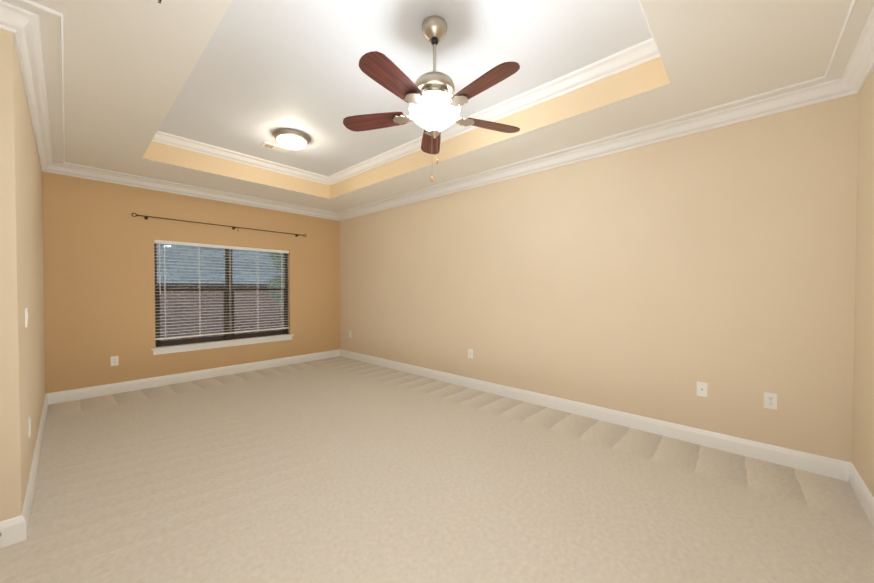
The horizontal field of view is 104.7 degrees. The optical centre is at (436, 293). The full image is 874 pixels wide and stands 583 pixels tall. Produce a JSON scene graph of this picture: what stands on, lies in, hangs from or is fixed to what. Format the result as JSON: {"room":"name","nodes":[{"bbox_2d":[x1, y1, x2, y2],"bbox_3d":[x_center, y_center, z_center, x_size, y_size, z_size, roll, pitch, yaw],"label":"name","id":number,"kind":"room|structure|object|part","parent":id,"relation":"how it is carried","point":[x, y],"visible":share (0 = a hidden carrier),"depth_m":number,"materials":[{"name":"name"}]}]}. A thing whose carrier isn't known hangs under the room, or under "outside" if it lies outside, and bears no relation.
{"room":"empty bedroom","nodes":[
{"label":"empty bedroom","id":0,"kind":"room"},
{"bbox_2d":[0,29,45,521],"bbox_3d":[-3.954,-0.338,2.176,3.196,3.250,1.750,1,1,42],"label":"wall block","id":1,"kind":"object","parent":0,"point":[22,373],"visible":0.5,"depth_m":1.79,"materials":[{"name":"beige paint"}]},
{"bbox_2d":[25,308,27,326],"bbox_3d":[-2.546,0.148,2.094,0.072,0.118,0.010,1,1,42],"label":"switch plate","id":2,"kind":"object","parent":1,"relation":"attached to","point":[26,317],"visible":1,"depth_m":2.07,"materials":[{"name":"white plastic"}]},
{"bbox_2d":[28,416,30,437],"bbox_3d":[-2.621,0.857,2.171,0.072,0.118,0.009,1,1,42],"label":"electrical outlet","id":3,"kind":"object","parent":1,"relation":"attached to","point":[29,423],"visible":1,"depth_m":2.15,"materials":[{"name":"white plastic"}]},
{"bbox_2d":[16,393,51,542],"bbox_3d":[-3.283,1.213,2.784,3.022,0.130,0.016,1,1,42],"label":"baseboard","id":4,"kind":"structure","parent":1,"relation":"attached to","point":[22,522],"depth_m":2.12,"materials":[{"name":"white wood"}]},
{"bbox_2d":[42,171,339,392],"bbox_3d":[-3.223,-0.385,5.243,0.150,3.250,3.770,1,1,42],"label":"wall","id":5,"kind":"structure","parent":0,"point":[99,274],"depth_m":4.38,"materials":[{"name":"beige paint"}]},
{"bbox_2d":[111,356,118,365],"bbox_3d":[-4.049,0.846,4.235,0.009,0.118,0.072,1,1,42],"label":"electrical outlet","id":6,"kind":"object","parent":5,"relation":"attached to","point":[114,360],"visible":1,"depth_m":4.23,"materials":[{"name":"white plastic"}]},
{"bbox_2d":[41,163,335,219],"bbox_3d":[-3.163,-1.444,5.050,0.177,0.105,3.590,1,1,42],"label":"crown molding","id":7,"kind":"structure","parent":5,"relation":"attached to","point":[74,170],"depth_m":4.67,"materials":[{"name":"white wood"}]},
{"bbox_2d":[52,349,339,403],"bbox_3d":[-3.172,1.176,5.199,0.016,0.130,3.740,1,1,42],"label":"baseboard","id":8,"kind":"structure","parent":5,"relation":"attached to","point":[107,389],"depth_m":4.69,"materials":[{"name":"white wood"}]},
{"bbox_2d":[131,213,306,236],"bbox_3d":[-3.124,-1.001,5.164,0.090,0.089,2.322,1,1,42],"label":"curtain rod","id":9,"kind":"object","parent":5,"relation":"attached to","point":[233,227],"visible":1,"depth_m":4.93,"materials":[{"name":"brown metal"}]},
{"bbox_2d":[154,243,287,346],"bbox_3d":[-3.247,-0.010,5.263,0.055,1.460,1.820,1,1,42],"label":"window","id":10,"kind":"structure","parent":5,"relation":"in","point":[228,292],"depth_m":5.22,"materials":[{"name":"glass"}]},
{"bbox_2d":[154,239,288,339],"bbox_3d":[-3.199,-0.061,5.218,0.070,1.353,1.808,1,1,42],"label":"window blinds","id":11,"kind":"object","parent":10,"relation":"attached to","point":[198,245],"visible":0.96,"depth_m":5.05,"materials":[{"name":"white plastic"}]},
{"bbox_2d":[151,334,293,354],"bbox_3d":[-3.188,0.766,5.222,0.123,0.090,1.910,1,1,42],"label":"window sill","id":12,"kind":"structure","parent":5,"relation":"attached to","point":[200,346],"depth_m":5.06,"materials":[{"name":"white wood"}]},
{"bbox_2d":[158,0,651,175],"bbox_3d":[-0.800,-1.826,2.996,4.510,0.100,2.300,1,1,42],"label":"ceiling","id":13,"kind":"structure","parent":0,"point":[262,71],"depth_m":2.55,"materials":[{"name":"paint"}]},
{"bbox_2d":[260,142,289,152],"bbox_3d":[-1.986,-1.789,4.136,0.150,0.008,0.300,1,1,42],"label":"ceiling vent","id":14,"kind":"object","parent":13,"relation":"in","point":[274,147],"visible":1,"depth_m":4.12,"materials":[{"name":"white plastic"}]},
{"bbox_2d":[272,128,310,149],"bbox_3d":[-1.650,-1.726,3.838,0.404,0.125,0.404,1,1,42],"label":"flush-mount light","id":15,"kind":"object","parent":13,"relation":"attached to","point":[293,139],"visible":0.98,"depth_m":3.73,"materials":[{"name":"white glass"}]},
{"bbox_2d":[343,15,519,181],"bbox_3d":[-0.008,-1.251,2.184,1.240,1.024,1.249,1,1,42],"label":"fan","id":16,"kind":"object","parent":13,"relation":"hanging from","point":[432,100],"visible":1,"depth_m":2.12,"materials":[{"name":"brown wood"}]},
{"label":"blade","id":17,"kind":"part","parent":16,"relation":"part of","materials":[{"name":"brown wood"}]},
{"bbox_3d":[-0.243,-1.180,1.859,0.156,0.006,0.451,-12,-6,31],"label":"blade","id":18,"kind":"part","parent":16,"relation":"part of","materials":[{"name":"brown wood"}]},
{"label":"blade","id":19,"kind":"part","parent":16,"relation":"part of","materials":[{"name":"brown wood"}]},
{"bbox_3d":[-0.016,-1.171,2.225,0.334,0.206,0.334,1,1,42],"label":"lamp shade","id":20,"kind":"part","parent":16,"relation":"part of","materials":[{"name":"white glass"}]},
{"bbox_3d":[0.262,-1.181,1.895,0.156,0.006,0.451,-15,10,-39],"label":"blade","id":21,"kind":"part","parent":16,"relation":"part of","materials":[{"name":"brown wood"}]},
{"bbox_3d":[0.383,-1.188,2.387,0.451,0.006,0.156,0,12,-22],"label":"blade","id":22,"kind":"part","parent":16,"relation":"part of","materials":[{"name":"brown wood"}]},
{"bbox_2d":[139,0,673,198],"bbox_3d":[-0.800,-1.621,2.999,4.510,0.310,2.300,1,1,42],"label":"ceiling","id":23,"kind":"structure","parent":0,"point":[649,76],"depth_m":3.38,"materials":[{"name":"paint"}]},
{"bbox_2d":[152,131,160,141],"bbox_3d":[-1.530,-1.713,2.195,4.470,0.100,0.090,1,1,42],"label":"crown molding","id":24,"kind":"structure","parent":23,"relation":"attached to","point":[157,136],"depth_m":3.72,"materials":[{"name":"white wood"}]},
{"bbox_2d":[156,132,327,183],"bbox_3d":[-2.413,-1.748,4.478,0.090,0.100,2.040,1,1,42],"label":"crown molding","id":25,"kind":"structure","parent":23,"relation":"attached to","point":[165,138],"depth_m":4.30,"materials":[{"name":"white wood"}]},
{"bbox_2d":[326,41,660,184],"bbox_3d":[-0.070,-1.738,3.800,4.470,0.100,0.090,1,1,42],"label":"crown molding","id":26,"kind":"structure","parent":23,"relation":"attached to","point":[629,57],"depth_m":2.96,"materials":[{"name":"white wood"}]},
{"bbox_2d":[639,0,658,55],"bbox_3d":[0.827,-1.703,1.531,0.090,0.100,2.040,1,1,42],"label":"crown molding","id":27,"kind":"structure","parent":23,"relation":"attached to","point":[650,43],"depth_m":2.34,"materials":[{"name":"white wood"}]},
{"bbox_2d":[0,356,873,582],"bbox_3d":[-1.339,1.333,2.473,6.700,0.100,5.670,1,1,42],"label":"floor","id":28,"kind":"structure","parent":0,"point":[339,469],"depth_m":2.14,"materials":[{"name":"carpet"}]},
{"bbox_2d":[0,509,23,547],"bbox_3d":[-2.709,1.237,1.183,0.016,0.130,1.560,1,1,42],"label":"baseboard","id":29,"kind":"structure","parent":28,"relation":"on","point":[14,530],"depth_m":1.73,"materials":[{"name":"white wood"}]},
{"bbox_2d":[30,0,852,212],"bbox_3d":[-1.339,-1.662,2.427,6.700,0.410,5.670,1,1,42],"label":"ceiling soffit","id":30,"kind":"structure","parent":0,"point":[127,64],"depth_m":2.23,"materials":[{"name":"paint"}]},
{"bbox_2d":[0,0,11,29],"bbox_3d":[-2.598,-1.385,1.144,0.177,0.105,1.410,1,1,42],"label":"crown molding","id":31,"kind":"structure","parent":30,"relation":"attached to","point":[5,5],"depth_m":1.68,"materials":[{"name":"white wood"}]},
{"bbox_2d":[0,0,67,171],"bbox_3d":[-3.115,-1.408,2.699,3.033,0.105,0.177,1,1,42],"label":"crown molding","id":32,"kind":"structure","parent":30,"relation":"attached to","point":[35,29],"depth_m":2.14,"materials":[{"name":"white wood"}]},
{"bbox_2d":[142,0,161,3],"bbox_3d":[-1.380,-1.425,1.583,0.144,0.038,0.144,1,1,42],"label":"smoke detector","id":33,"kind":"object","parent":30,"relation":"attached to","point":[153,1],"visible":1,"depth_m":1.63,"materials":[{"name":"white plastic"}]},
{"bbox_2d":[340,93,858,462],"bbox_3d":[0.518,-0.373,4.489,6.700,3.250,0.150,1,1,42],"label":"wall","id":34,"kind":"structure","parent":0,"point":[658,280],"depth_m":3.06,"materials":[{"name":"beige paint"}]},
{"bbox_2d":[468,349,472,358],"bbox_3d":[0.443,0.797,4.468,0.072,0.118,0.009,1,1,42],"label":"electrical outlet","id":35,"kind":"object","parent":34,"relation":"attached to","point":[470,353],"visible":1,"depth_m":4.46,"materials":[{"name":"white plastic"}]},
{"bbox_2d":[340,349,843,479],"bbox_3d":[0.462,1.188,4.451,6.400,0.130,0.016,1,1,42],"label":"baseboard","id":36,"kind":"structure","parent":34,"relation":"attached to","point":[830,467],"depth_m":3.09,"materials":[{"name":"white wood"}]},
{"bbox_2d":[336,77,863,220],"bbox_3d":[0.409,-1.434,4.352,6.400,0.105,0.177,1,1,42],"label":"crown molding","id":37,"kind":"structure","parent":34,"relation":"attached to","point":[805,93],"depth_m":3.06,"materials":[{"name":"white wood"}]},
{"bbox_2d":[697,382,707,396],"bbox_3d":[2.233,0.807,2.840,0.072,0.118,0.008,1,1,42],"label":"electrical outlet","id":38,"kind":"object","parent":34,"relation":"attached to","point":[702,388],"visible":1,"depth_m":2.84,"materials":[{"name":"white plastic"}]},
{"bbox_2d":[764,392,776,409],"bbox_3d":[2.536,0.816,2.564,0.072,0.118,0.009,1,1,42],"label":"electrical outlet","id":39,"kind":"object","parent":34,"relation":"attached to","point":[770,400],"visible":1,"depth_m":2.56,"materials":[{"name":"white plastic"}]},
{"bbox_2d":[852,68,873,496],"bbox_3d":[1.033,-0.308,0.189,0.150,3.250,5.520,1,1,42],"label":"wall","id":40,"kind":"structure","parent":0,"point":[863,430],"depth_m":2.10,"materials":[{"name":"beige paint"}]},
{"bbox_2d":[820,0,873,95],"bbox_3d":[0.903,-1.372,0.271,0.177,0.105,5.190,1,1,42],"label":"crown molding","id":41,"kind":"structure","parent":40,"relation":"attached to","point":[851,62],"depth_m":1.98,"materials":[{"name":"white wood"}]},
{"bbox_2d":[844,461,873,527],"bbox_3d":[1.012,1.251,0.313,0.016,0.130,5.340,1,1,42],"label":"baseboard","id":42,"kind":"structure","parent":40,"relation":"attached to","point":[851,475],"depth_m":2.09,"materials":[{"name":"white wood"}]},
{"label":"outside","id":43,"kind":"structure","parent":0,"visible":0},
{"bbox_3d":[-7.363,4.260,10.586,13.030,0.200,26.000,1,1,42],"label":"ground","id":44,"kind":"structure","parent":43,"visible":0},
{"bbox_2d":[156,244,283,340],"bbox_3d":[-8.095,-0.750,11.177,8.050,9.800,22.000,1,1,42],"label":"neighbor house","id":45,"kind":"structure","parent":44,"relation":"on","point":[208,271],"depth_m":8.66,"materials":[{"name":"brick"}]},
{"bbox_2d":[267,252,284,306],"bbox_3d":[-3.405,1.369,8.286,1.068,5.651,1.392,1,1,42],"label":"tree","id":46,"kind":"object","parent":44,"relation":"on","point":[276,278],"depth_m":7.81,"materials":[{"name":"green plant"}]}
]}

